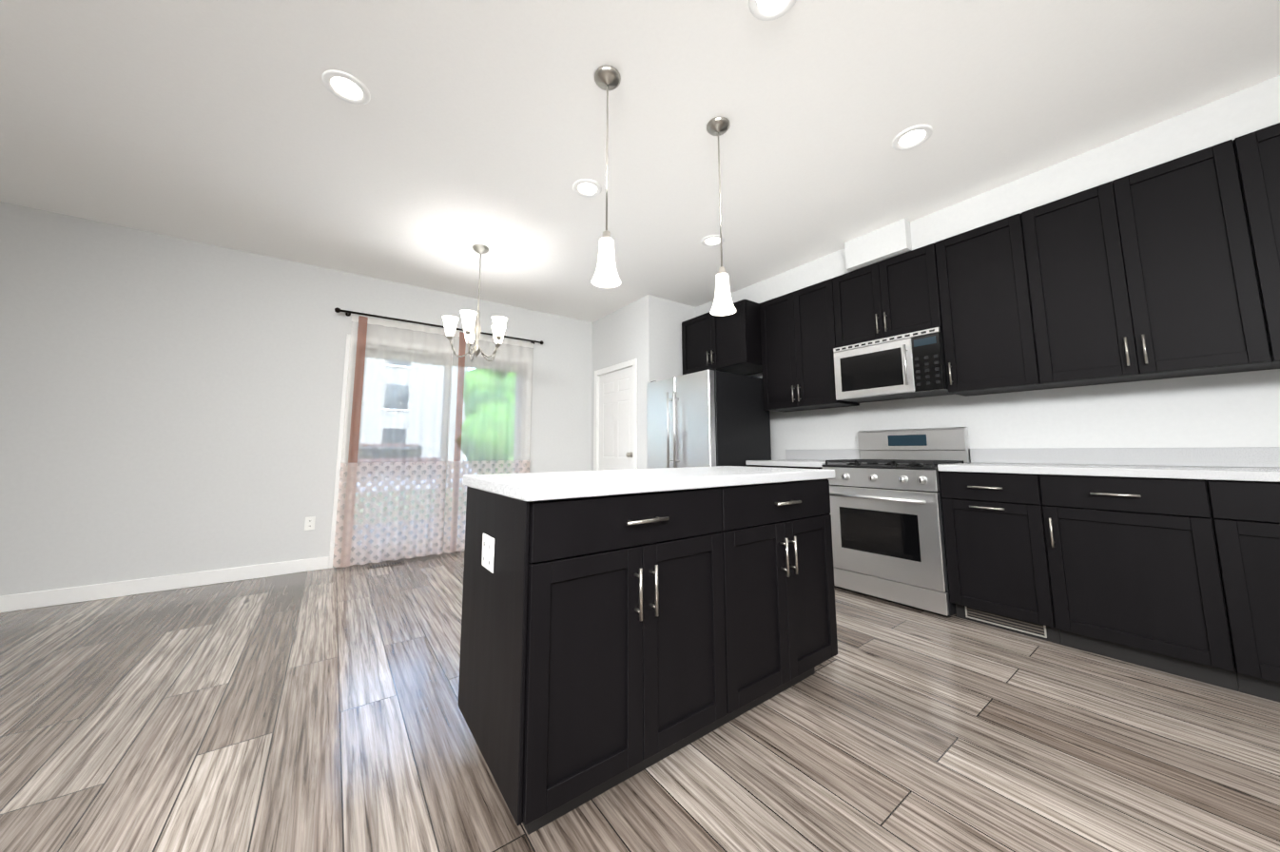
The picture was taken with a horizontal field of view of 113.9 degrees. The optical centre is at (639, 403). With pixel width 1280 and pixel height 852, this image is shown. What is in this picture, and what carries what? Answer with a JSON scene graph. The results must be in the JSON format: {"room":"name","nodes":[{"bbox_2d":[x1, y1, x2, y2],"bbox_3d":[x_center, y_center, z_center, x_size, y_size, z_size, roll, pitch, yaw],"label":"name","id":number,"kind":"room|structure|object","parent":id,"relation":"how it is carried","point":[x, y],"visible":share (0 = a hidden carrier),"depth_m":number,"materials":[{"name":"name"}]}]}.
{"room":"kitchen","nodes":[
{"label":"kitchen","id":0,"kind":"room"},
{"bbox_2d":[0,201,592,596],"bbox_3d":[-2.492,0.134,4.120,6.850,2.720,0.150,5,-8,-36],"label":"wall","id":1,"kind":"structure","parent":0,"point":[169,405],"depth_m":3.24,"materials":[{"name":"paint"}]},
{"bbox_2d":[0,556,329,613],"bbox_3d":[-3.902,1.309,2.840,2.860,0.105,0.017,5,-8,-36],"label":"baseboard","id":2,"kind":"structure","parent":1,"relation":"attached to","point":[48,598],"depth_m":3.06,"materials":[{"name":"white wood"}]},
{"bbox_2d":[304,516,315,530],"bbox_3d":[-2.877,1.044,3.632,0.072,0.115,0.007,5,-8,-36],"label":"outlet","id":3,"kind":"object","parent":1,"relation":"attached to","point":[309,523],"visible":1,"depth_m":3.63,"materials":[{"name":"plastic"}]},
{"bbox_2d":[328,333,532,568],"bbox_3d":[-2.018,0.458,4.328,1.820,2.120,0.015,5,-8,-36],"label":"door frame","id":4,"kind":"structure","parent":1,"relation":"attached to","point":[346,369],"depth_m":3.88,"materials":[{"name":"white wood"}]},
{"bbox_2d":[345,342,526,552],"bbox_3d":[-2.057,0.495,4.377,1.696,2.058,0.137,5,-8,-36],"label":"door","id":5,"kind":"structure","parent":1,"relation":"in","point":[387,348],"depth_m":4.40,"materials":[{"name":"clear glass"}]},
{"bbox_2d":[334,307,543,344],"bbox_3d":[-1.994,-0.793,4.432,2.026,0.048,0.106,5,-8,-36],"label":"curtain rod","id":6,"kind":"object","parent":1,"relation":"attached to","point":[346,312],"visible":0.96,"depth_m":4.16,"materials":[{"name":"brown metal"}]},
{"bbox_2d":[332,314,452,567],"bbox_3d":[-2.310,0.330,3.989,0.875,2.260,0.048,5,-8,-36],"label":"curtain","id":7,"kind":"object","parent":6,"relation":"hanging from","point":[392,511],"visible":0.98,"depth_m":3.93,"materials":[{"name":"fabric"}]},
{"bbox_2d":[443,330,533,553],"bbox_3d":[-1.596,0.387,4.509,0.875,2.260,0.048,5,-8,-36],"label":"curtain","id":8,"kind":"object","parent":6,"relation":"hanging from","point":[455,520],"visible":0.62,"depth_m":4.42,"materials":[{"name":"fabric"}]},
{"bbox_2d":[590,294,659,470],"bbox_3d":[-0.225,0.218,4.922,0.100,2.720,1.230,5,-8,-36],"label":"wall","id":9,"kind":"structure","parent":0,"point":[646,331],"depth_m":4.67,"materials":[{"name":"paint"}]},
{"bbox_2d":[598,366,632,470],"bbox_3d":[-0.301,0.584,4.905,0.106,1.973,0.792,5,-8,-36],"label":"closet door","id":10,"kind":"structure","parent":9,"relation":"in","point":[615,419],"depth_m":4.96,"materials":[{"name":"white wood"}]},
{"bbox_2d":[593,358,637,470],"bbox_3d":[-0.269,0.558,4.931,0.116,2.047,0.924,5,-8,-36],"label":"door frame","id":11,"kind":"structure","parent":9,"relation":"attached to","point":[617,367],"depth_m":4.96,"materials":[{"name":"white wood"}]},
{"bbox_2d":[0,550,1279,851],"bbox_3d":[-0.301,1.203,0.996,6.850,0.120,7.550,5,-8,-36],"label":"floor","id":12,"kind":"structure","parent":0,"point":[318,710],"depth_m":1.46,"materials":[{"name":"grey laminate"}]},
{"bbox_2d":[367,561,404,568],"bbox_3d":[-2.297,1.459,3.768,0.280,0.006,0.090,5,-8,-36],"label":"floor vent","id":13,"kind":"object","parent":12,"relation":"in","point":[384,565],"visible":1,"depth_m":3.75,"materials":[{"name":"metal"}]},
{"bbox_2d":[457,478,837,834],"bbox_3d":[0.132,0.777,1.733,1.494,0.890,0.663,5,-8,-36],"label":"kitchen island","id":14,"kind":"object","parent":12,"relation":"on","point":[608,642],"visible":0.98,"depth_m":1.30,"materials":[{"name":"black wood"}]},
{"bbox_2d":[481,532,494,573],"bbox_3d":[-0.489,0.477,1.339,0.007,0.104,0.118,5,-8,-36],"label":"outlet","id":15,"kind":"object","parent":14,"relation":"attached to","point":[488,553],"visible":1,"depth_m":1.33,"materials":[{"name":"plastic"}]},
{"bbox_2d":[462,465,835,502],"bbox_3d":[0.119,0.316,1.801,1.520,0.040,0.670,5,-8,-36],"label":"island countertop","id":16,"kind":"structure","parent":14,"relation":"on","point":[528,487],"depth_m":1.44,"materials":[{"name":"white stone"}]},
{"bbox_2d":[647,368,771,468],"bbox_3d":[0.650,0.618,4.148,0.907,1.745,0.902,5,-8,-36],"label":"refrigerator","id":17,"kind":"object","parent":12,"relation":"on","point":[708,417],"visible":0.46,"depth_m":3.86,"materials":[{"name":"metal"}]},
{"bbox_2d":[747,465,822,468],"bbox_3d":[1.438,0.989,3.645,0.653,0.890,0.752,5,-8,-36],"label":"base cabinet","id":18,"kind":"object","parent":12,"relation":"on","point":[785,467],"visible":0.04,"depth_m":3.51,"materials":[{"name":"black wood"}]},
{"bbox_2d":[745,448,860,467],"bbox_3d":[1.446,0.477,3.710,0.629,0.140,0.752,5,-8,-36],"label":"countertop","id":19,"kind":"structure","parent":18,"relation":"on","point":[811,457],"depth_m":3.74,"materials":[{"name":"white stone"}]},
{"bbox_2d":[821,426,970,617],"bbox_3d":[1.859,0.771,3.037,0.715,1.185,0.752,5,-8,-36],"label":"range","id":20,"kind":"object","parent":12,"relation":"on","point":[888,537],"visible":0.92,"depth_m":2.85,"materials":[{"name":"metal"}]},
{"bbox_2d":[939,470,1034,637],"bbox_3d":[2.277,0.861,2.537,0.617,0.890,0.519,5,-8,-36],"label":"base cabinet","id":21,"kind":"object","parent":12,"relation":"on","point":[989,578],"depth_m":2.41,"materials":[{"name":"black wood"}]},
{"bbox_2d":[1019,473,1209,683],"bbox_3d":[2.555,0.818,2.161,0.617,0.890,0.660,5,-8,-36],"label":"base cabinet","id":22,"kind":"object","parent":12,"relation":"on","point":[1177,576],"depth_m":2.02,"materials":[{"name":"black wood"}]},
{"bbox_2d":[1179,479,1279,702],"bbox_3d":[2.921,0.761,1.664,0.617,0.890,0.819,5,-8,-36],"label":"base cabinet","id":23,"kind":"object","parent":12,"relation":"on","point":[1233,526],"depth_m":1.74,"materials":[{"name":"black wood"}]},
{"bbox_2d":[937,446,1279,482],"bbox_3d":[2.637,0.291,2.095,0.629,0.140,1.758,5,-8,-36],"label":"countertop","id":24,"kind":"structure","parent":23,"relation":"on","point":[1259,463],"depth_m":2.23,"materials":[{"name":"white stone"}]},
{"bbox_2d":[0,0,1279,322],"bbox_3d":[-0.309,-1.619,1.315,6.850,0.120,7.550,5,-8,-36],"label":"ceiling","id":25,"kind":"structure","parent":0,"point":[234,124],"depth_m":2.14,"materials":[{"name":"paint"}]},
{"bbox_2d":[321,69,370,104],"bbox_3d":[-1.375,-1.478,1.954,0.188,0.008,0.188,5,-8,-36],"label":"recessed light","id":26,"kind":"object","parent":25,"relation":"in","point":[345,87],"visible":1,"depth_m":1.95,"materials":[{"name":"white plastic"}]},
{"bbox_2d":[442,244,507,361],"bbox_3d":[-1.346,-0.836,3.458,0.514,0.946,0.499,5,-8,-36],"label":"chandelier","id":27,"kind":"object","parent":25,"relation":"hanging from","point":[472,331],"visible":1,"depth_m":3.35,"materials":[{"name":"white glass"}]},
{"bbox_2d":[572,178,601,197],"bbox_3d":[-0.343,-1.397,2.707,0.188,0.008,0.188,5,-8,-36],"label":"recessed light","id":28,"kind":"object","parent":25,"relation":"in","point":[587,187],"visible":1,"depth_m":2.70,"materials":[{"name":"white plastic"}]},
{"bbox_2d":[591,65,620,288],"bbox_3d":[-0.147,-1.008,1.851,0.128,0.974,0.128,5,-8,-36],"label":"pendant light","id":29,"kind":"object","parent":25,"relation":"hanging from","point":[606,275],"visible":1,"depth_m":1.84,"materials":[{"name":"white glass"}]},
{"bbox_2d":[700,234,724,247],"bbox_3d":[0.593,-1.322,3.388,0.188,0.008,0.188,5,-8,-36],"label":"recessed light","id":30,"kind":"object","parent":25,"relation":"in","point":[710,241],"visible":0.94,"depth_m":3.38,"materials":[{"name":"white plastic"}]},
{"bbox_2d":[706,116,736,315],"bbox_3d":[0.412,-0.960,2.133,0.128,1.010,0.128,5,-8,-36],"label":"pendant light","id":31,"kind":"object","parent":25,"relation":"hanging from","point":[723,304],"visible":1,"depth_m":2.12,"materials":[{"name":"white glass"}]},
{"bbox_2d":[748,0,796,20],"bbox_3d":[0.503,-1.529,1.561,0.188,0.008,0.188,5,-8,-36],"label":"recessed light","id":32,"kind":"object","parent":25,"relation":"in","point":[766,9],"visible":1,"depth_m":1.61,"materials":[{"name":"white plastic"}]},
{"bbox_2d":[892,124,932,150],"bbox_3d":[1.487,-1.451,2.277,0.188,0.008,0.188,5,-8,-36],"label":"recessed light","id":33,"kind":"object","parent":25,"relation":"in","point":[912,137],"visible":1,"depth_m":2.27,"materials":[{"name":"white plastic"}]},
{"bbox_2d":[695,75,1279,316],"bbox_3d":[2.533,-1.306,2.608,0.405,0.228,6.020,5,-8,-36],"label":"wall","id":34,"kind":"structure","parent":25,"relation":"attached to","point":[1247,110],"depth_m":2.49,"materials":[{"name":"paint"}]},
{"bbox_2d":[659,297,696,380],"bbox_3d":[0.523,0.200,4.783,0.900,2.720,0.120,5,-8,-36],"label":"wall","id":35,"kind":"structure","parent":0,"point":[671,314],"depth_m":4.69,"materials":[{"name":"paint"}]},
{"bbox_2d":[748,368,1279,467],"bbox_3d":[2.441,0.000,3.064,0.150,2.720,7.400,5,-8,-36],"label":"wall","id":36,"kind":"structure","parent":0,"point":[1232,410],"depth_m":2.55,"materials":[{"name":"paint"}]},
{"bbox_2d":[681,299,762,375],"bbox_3d":[0.959,-0.648,4.524,0.603,0.625,0.908,5,-8,-36],"label":"upper cabinet","id":37,"kind":"object","parent":36,"relation":"attached to","point":[730,343],"visible":0.75,"depth_m":4.25,"materials":[{"name":"black wood"}]},
{"bbox_2d":[759,278,859,411],"bbox_3d":[1.543,-0.495,3.893,0.383,1.075,0.752,5,-8,-36],"label":"upper cabinet","id":38,"kind":"object","parent":36,"relation":"attached to","point":[798,338],"visible":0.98,"depth_m":3.77,"materials":[{"name":"black wood"}]},
{"bbox_2d":[832,243,942,348],"bbox_3d":[1.989,-0.792,3.313,0.383,0.617,0.756,5,-8,-36],"label":"upper cabinet","id":39,"kind":"object","parent":36,"relation":"attached to","point":[895,296],"visible":0.81,"depth_m":3.18,"materials":[{"name":"black wood"}]},
{"bbox_2d":[833,327,954,403],"bbox_3d":[1.965,-0.268,3.235,0.446,0.430,0.752,5,-8,-36],"label":"over-the-range microwave","id":40,"kind":"object","parent":39,"relation":"attached to","point":[909,365],"visible":0.98,"depth_m":3.09,"materials":[{"name":"metal"}]},
{"bbox_2d":[934,218,1033,396],"bbox_3d":[2.382,-0.623,2.785,0.347,1.075,0.519,5,-8,-36],"label":"upper cabinet","id":41,"kind":"object","parent":36,"relation":"attached to","point":[980,341],"depth_m":2.73,"materials":[{"name":"black wood"}]},
{"bbox_2d":[1003,149,1242,389],"bbox_3d":[2.724,-0.677,2.320,0.347,1.075,0.881,5,-8,-36],"label":"upper cabinet","id":42,"kind":"object","parent":36,"relation":"attached to","point":[1170,269],"depth_m":2.22,"materials":[{"name":"black wood"}]},
{"bbox_2d":[1204,122,1279,371],"bbox_3d":[3.110,-0.737,1.798,0.347,1.075,0.661,5,-8,-36],"label":"upper cabinet","id":43,"kind":"object","parent":36,"relation":"attached to","point":[1246,169],"depth_m":1.91,"materials":[{"name":"black wood"}]},
{"label":"outside","id":44,"kind":"structure","parent":0,"visible":0},
{"bbox_3d":[-20.549,4.779,31.168,85.000,0.120,65.399,5,-8,-36],"label":"ground","id":45,"kind":"structure","parent":44,"visible":0},
{"bbox_2d":[358,444,439,462],"bbox_3d":[-11.234,2.572,18.451,4.400,1.550,2.040,5,-8,-36],"label":"car","id":46,"kind":"object","parent":45,"relation":"on","point":[392,448],"depth_m":17.91,"materials":[{"name":"black glass"}]},
{"bbox_2d":[359,357,467,464],"bbox_3d":[-24.056,-0.490,25.070,24.100,9.000,10.600,5,-8,-36],"label":"building","id":47,"kind":"structure","parent":45,"relation":"on","point":[408,410],"depth_m":25.91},
{"bbox_3d":[-5.652,2.084,8.459,26.000,0.040,5.800,5,-8,-36],"label":"lawn","id":48,"kind":"structure","parent":45,"relation":"on","visible":0},
{"bbox_2d":[461,387,515,461],"bbox_3d":[-2.389,0.839,9.025,3.159,2.531,2.414,5,-8,-36],"label":"bush","id":49,"kind":"object","parent":48,"relation":"on","point":[491,423],"depth_m":7.73,"materials":[{"name":"green plant"}]},
{"bbox_2d":[463,368,516,405],"bbox_3d":[-2.837,-0.780,12.893,5.105,6.621,5.698,5,-8,-36],"label":"tree","id":50,"kind":"object","parent":48,"relation":"on","point":[490,380],"depth_m":10.83,"materials":[{"name":"green plant"}]}
]}

